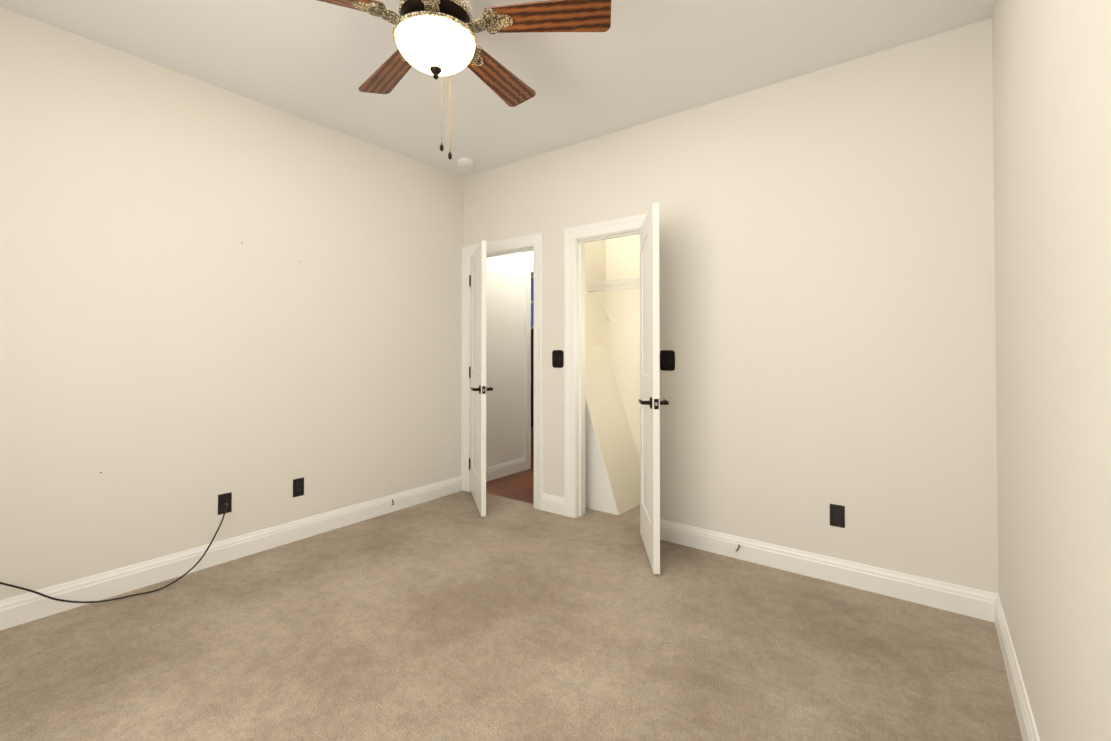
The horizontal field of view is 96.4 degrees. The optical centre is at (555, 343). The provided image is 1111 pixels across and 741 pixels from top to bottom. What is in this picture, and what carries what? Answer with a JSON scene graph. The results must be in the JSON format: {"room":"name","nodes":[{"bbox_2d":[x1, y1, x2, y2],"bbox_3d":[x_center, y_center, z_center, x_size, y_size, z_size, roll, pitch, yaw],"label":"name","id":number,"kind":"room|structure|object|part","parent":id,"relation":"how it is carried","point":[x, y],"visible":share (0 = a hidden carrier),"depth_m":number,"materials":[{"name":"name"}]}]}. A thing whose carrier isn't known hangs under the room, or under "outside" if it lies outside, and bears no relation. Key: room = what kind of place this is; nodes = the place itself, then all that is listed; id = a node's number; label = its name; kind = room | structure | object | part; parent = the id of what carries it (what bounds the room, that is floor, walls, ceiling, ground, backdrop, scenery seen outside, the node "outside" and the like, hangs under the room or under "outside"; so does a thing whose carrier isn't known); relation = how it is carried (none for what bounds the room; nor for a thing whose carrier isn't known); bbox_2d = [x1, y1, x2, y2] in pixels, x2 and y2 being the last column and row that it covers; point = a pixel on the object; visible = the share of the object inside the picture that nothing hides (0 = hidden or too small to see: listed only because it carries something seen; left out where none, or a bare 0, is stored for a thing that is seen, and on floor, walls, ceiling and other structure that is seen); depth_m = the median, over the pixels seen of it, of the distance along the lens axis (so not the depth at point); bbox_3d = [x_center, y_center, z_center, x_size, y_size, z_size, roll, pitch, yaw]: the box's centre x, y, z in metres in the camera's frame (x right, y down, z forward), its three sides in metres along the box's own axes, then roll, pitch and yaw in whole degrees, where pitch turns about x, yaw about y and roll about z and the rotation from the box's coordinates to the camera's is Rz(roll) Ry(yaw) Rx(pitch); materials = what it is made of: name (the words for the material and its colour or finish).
{"room":"empty bedroom","nodes":[
{"label":"empty bedroom","id":0,"kind":"room"},
{"bbox_2d":[0,6,533,599],"bbox_3d":[-1.160,-0.093,4.022,0.160,2.740,6.240,-1,-1,37],"label":"wall","id":1,"kind":"structure","parent":0,"point":[170,368],"depth_m":2.79,"materials":[{"name":"beige paint"}]},
{"bbox_2d":[0,492,231,602],"bbox_3d":[-2.188,1.043,2.386,0.146,0.419,1.178,-1,-1,37],"label":"power cord","id":2,"kind":"object","parent":1,"relation":"attached to","point":[224,503],"visible":1,"depth_m":2.62,"materials":[{"name":"black plastic"}]},
{"bbox_2d":[0,476,461,630],"bbox_3d":[-1.839,1.201,2.958,0.016,0.126,3.450,-1,-1,37],"label":"baseboard","id":3,"kind":"structure","parent":1,"relation":"attached to","point":[24,608],"depth_m":2.75,"materials":[{"name":"white paint"}]},
{"bbox_2d":[293,477,303,496],"bbox_3d":[-1.658,0.931,3.208,0.008,0.115,0.070,-1,-1,37],"label":"electrical outlet","id":4,"kind":"object","parent":1,"relation":"attached to","point":[298,486],"visible":1,"depth_m":3.21,"materials":[{"name":"black plastic"}]},
{"bbox_2d":[486,458,525,481],"bbox_3d":[-0.533,1.224,4.760,0.016,0.126,0.760,-1,-1,37],"label":"baseboard","id":5,"kind":"structure","parent":1,"relation":"attached to","point":[515,466],"depth_m":4.81,"materials":[{"name":"white paint"}]},
{"bbox_2d":[0,0,994,176],"bbox_3d":[-0.922,-1.506,4.537,7.625,0.100,7.320,-1,-1,37],"label":"ceiling","id":6,"kind":"structure","parent":0,"point":[638,62],"depth_m":2.56,"materials":[{"name":"white paint"}]},
{"bbox_2d":[318,0,610,159],"bbox_3d":[-0.469,-1.127,1.948,1.259,0.724,1.278,-1,-1,37],"label":"ceiling fan","id":7,"kind":"object","parent":6,"relation":"hanging from","point":[436,39],"visible":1,"depth_m":1.86,"materials":[{"name":"brown wood"}]},
{"bbox_3d":[-0.459,-1.107,1.906,0.300,0.112,0.300,-1,-1,37],"label":"lamp shade","id":8,"kind":"part","parent":7,"relation":"part of","materials":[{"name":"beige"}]},
{"bbox_2d":[457,158,473,167],"bbox_3d":[-0.724,-1.442,3.987,0.136,0.043,0.136,-1,-1,37],"label":"smoke detector","id":9,"kind":"object","parent":6,"relation":"attached to","point":[465,162],"visible":1,"depth_m":3.95,"materials":[{"name":"white plastic"}]},
{"bbox_2d":[486,427,533,503],"bbox_3d":[-0.919,1.364,6.788,4.880,0.096,3.660,-1,-1,37],"label":"floor","id":10,"kind":"structure","parent":0,"point":[518,486],"depth_m":4.49,"materials":[{"name":"brown wood"}]},
{"bbox_2d":[531,329,533,426],"bbox_3d":[-0.488,0.556,8.270,1.840,1.550,0.530,-1,-1,37],"label":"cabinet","id":11,"kind":"object","parent":10,"relation":"on","point":[532,377],"depth_m":7.88,"materials":[{"name":"brown wood"}]},
{"bbox_2d":[0,491,1022,740],"bbox_3d":[-0.212,1.304,2.216,3.745,0.100,4.520,-1,-1,37],"label":"floor carpet","id":12,"kind":"object","parent":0,"point":[454,617],"visible":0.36,"depth_m":2.02,"materials":[{"name":"beige carpet"}]},
{"bbox_2d":[552,350,563,367],"bbox_3d":[0.013,0.118,3.724,0.104,0.132,0.022,-1,-1,37],"label":"light switch","id":13,"kind":"object","parent":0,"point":[557,358],"depth_m":3.73,"materials":[{"name":"black plastic"}]},
{"bbox_2d":[585,234,639,458],"bbox_3d":[0.678,-0.095,3.860,1.025,2.740,0.750,-1,-1,37],"label":"wall","id":14,"kind":"structure","parent":0,"point":[617,334],"depth_m":4.26,"materials":[{"name":"beige paint"}]},
{"bbox_2d":[587,278,639,320],"bbox_3d":[0.716,-0.354,3.988,0.908,0.307,0.302,-1,-1,37],"label":"wire closet shelf","id":15,"kind":"object","parent":14,"relation":"attached to","point":[619,284],"visible":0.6,"depth_m":4.07,"materials":[{"name":"white metal"}]},
{"bbox_2d":[585,345,639,514],"bbox_3d":[0.454,0.646,4.026,0.435,1.262,0.538,-1,-1,37],"label":"wall","id":16,"kind":"structure","parent":0,"point":[612,472],"depth_m":3.92,"materials":[{"name":"beige paint"}]},
{"bbox_2d":[464,18,998,593],"bbox_3d":[0.581,-0.101,3.389,3.625,2.740,0.120,-1,-1,37],"label":"wall","id":17,"kind":"structure","parent":0,"point":[828,286],"depth_m":2.68,"materials":[{"name":"beige paint"}]},
{"bbox_2d":[469,240,492,516],"bbox_3d":[-0.620,0.258,3.962,0.151,2.012,0.720,0,-1,-16],"label":"hall door","id":18,"kind":"structure","parent":17,"relation":"in","point":[479,388],"depth_m":3.79,"materials":[{"name":"white paint"}]},
{"bbox_2d":[461,233,542,509],"bbox_3d":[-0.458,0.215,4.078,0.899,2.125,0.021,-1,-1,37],"label":"door frame","id":19,"kind":"structure","parent":17,"relation":"attached to","point":[536,240],"depth_m":4.29,"materials":[{"name":"white paint"}]},
{"bbox_2d":[548,494,563,509],"bbox_3d":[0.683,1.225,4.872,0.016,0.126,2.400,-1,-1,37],"label":"baseboard","id":20,"kind":"structure","parent":17,"relation":"attached to","point":[553,501],"depth_m":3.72,"materials":[{"name":"white paint"}]},
{"bbox_2d":[564,213,647,517],"bbox_3d":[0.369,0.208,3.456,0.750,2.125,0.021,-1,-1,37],"label":"door frame","id":21,"kind":"structure","parent":17,"relation":"attached to","point":[572,235],"depth_m":3.64,"materials":[{"name":"white paint"}]},
{"bbox_2d":[639,203,668,573],"bbox_3d":[0.563,0.246,2.997,0.151,2.012,0.616,0,-1,3],"label":"closet door","id":22,"kind":"structure","parent":17,"relation":"in","point":[650,402],"depth_m":2.80,"materials":[{"name":"white paint"}]},
{"bbox_2d":[660,350,674,370],"bbox_3d":[0.716,0.112,3.196,0.104,0.132,0.022,-1,-1,37],"label":"light switch","id":23,"kind":"object","parent":17,"relation":"attached to","point":[667,360],"visible":1,"depth_m":3.20,"materials":[{"name":"black plastic"}]},
{"bbox_2d":[660,519,987,620],"bbox_3d":[1.314,1.198,2.736,1.620,0.126,0.016,-1,-1,37],"label":"baseboard","id":24,"kind":"structure","parent":17,"relation":"attached to","point":[946,596],"depth_m":2.60,"materials":[{"name":"white paint"}]},
{"bbox_2d":[830,504,844,527],"bbox_3d":[1.483,0.909,2.617,0.070,0.115,0.008,-1,-1,37],"label":"electrical outlet","id":25,"kind":"object","parent":17,"relation":"attached to","point":[837,515],"visible":1,"depth_m":2.61,"materials":[{"name":"black plastic"}]},
{"bbox_2d":[992,0,1110,740],"bbox_3d":[0.996,-0.133,0.825,0.120,2.740,3.720,-1,-1,37],"label":"wall","id":26,"kind":"structure","parent":0,"point":[1052,130],"depth_m":1.19,"materials":[{"name":"beige paint"}]},
{"bbox_2d":[988,592,1039,740],"bbox_3d":[0.950,1.174,0.862,0.016,0.126,3.450,-1,-1,37],"label":"baseboard","id":27,"kind":"structure","parent":26,"relation":"attached to","point":[1027,725],"depth_m":1.76,"materials":[{"name":"white paint"}]},
{"bbox_3d":[-1.316,-0.053,7.142,3.840,2.740,3.600,-1,-1,37],"label":"wall","id":28,"kind":"structure","parent":0,"visible":0},
{"bbox_2d":[531,275,533,328],"bbox_3d":[-0.338,-0.702,8.485,1.800,0.910,0.050,-1,-1,37],"label":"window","id":29,"kind":"structure","parent":28,"relation":"in","point":[532,302],"depth_m":8.52,"materials":[{"name":"blue"}]}
]}

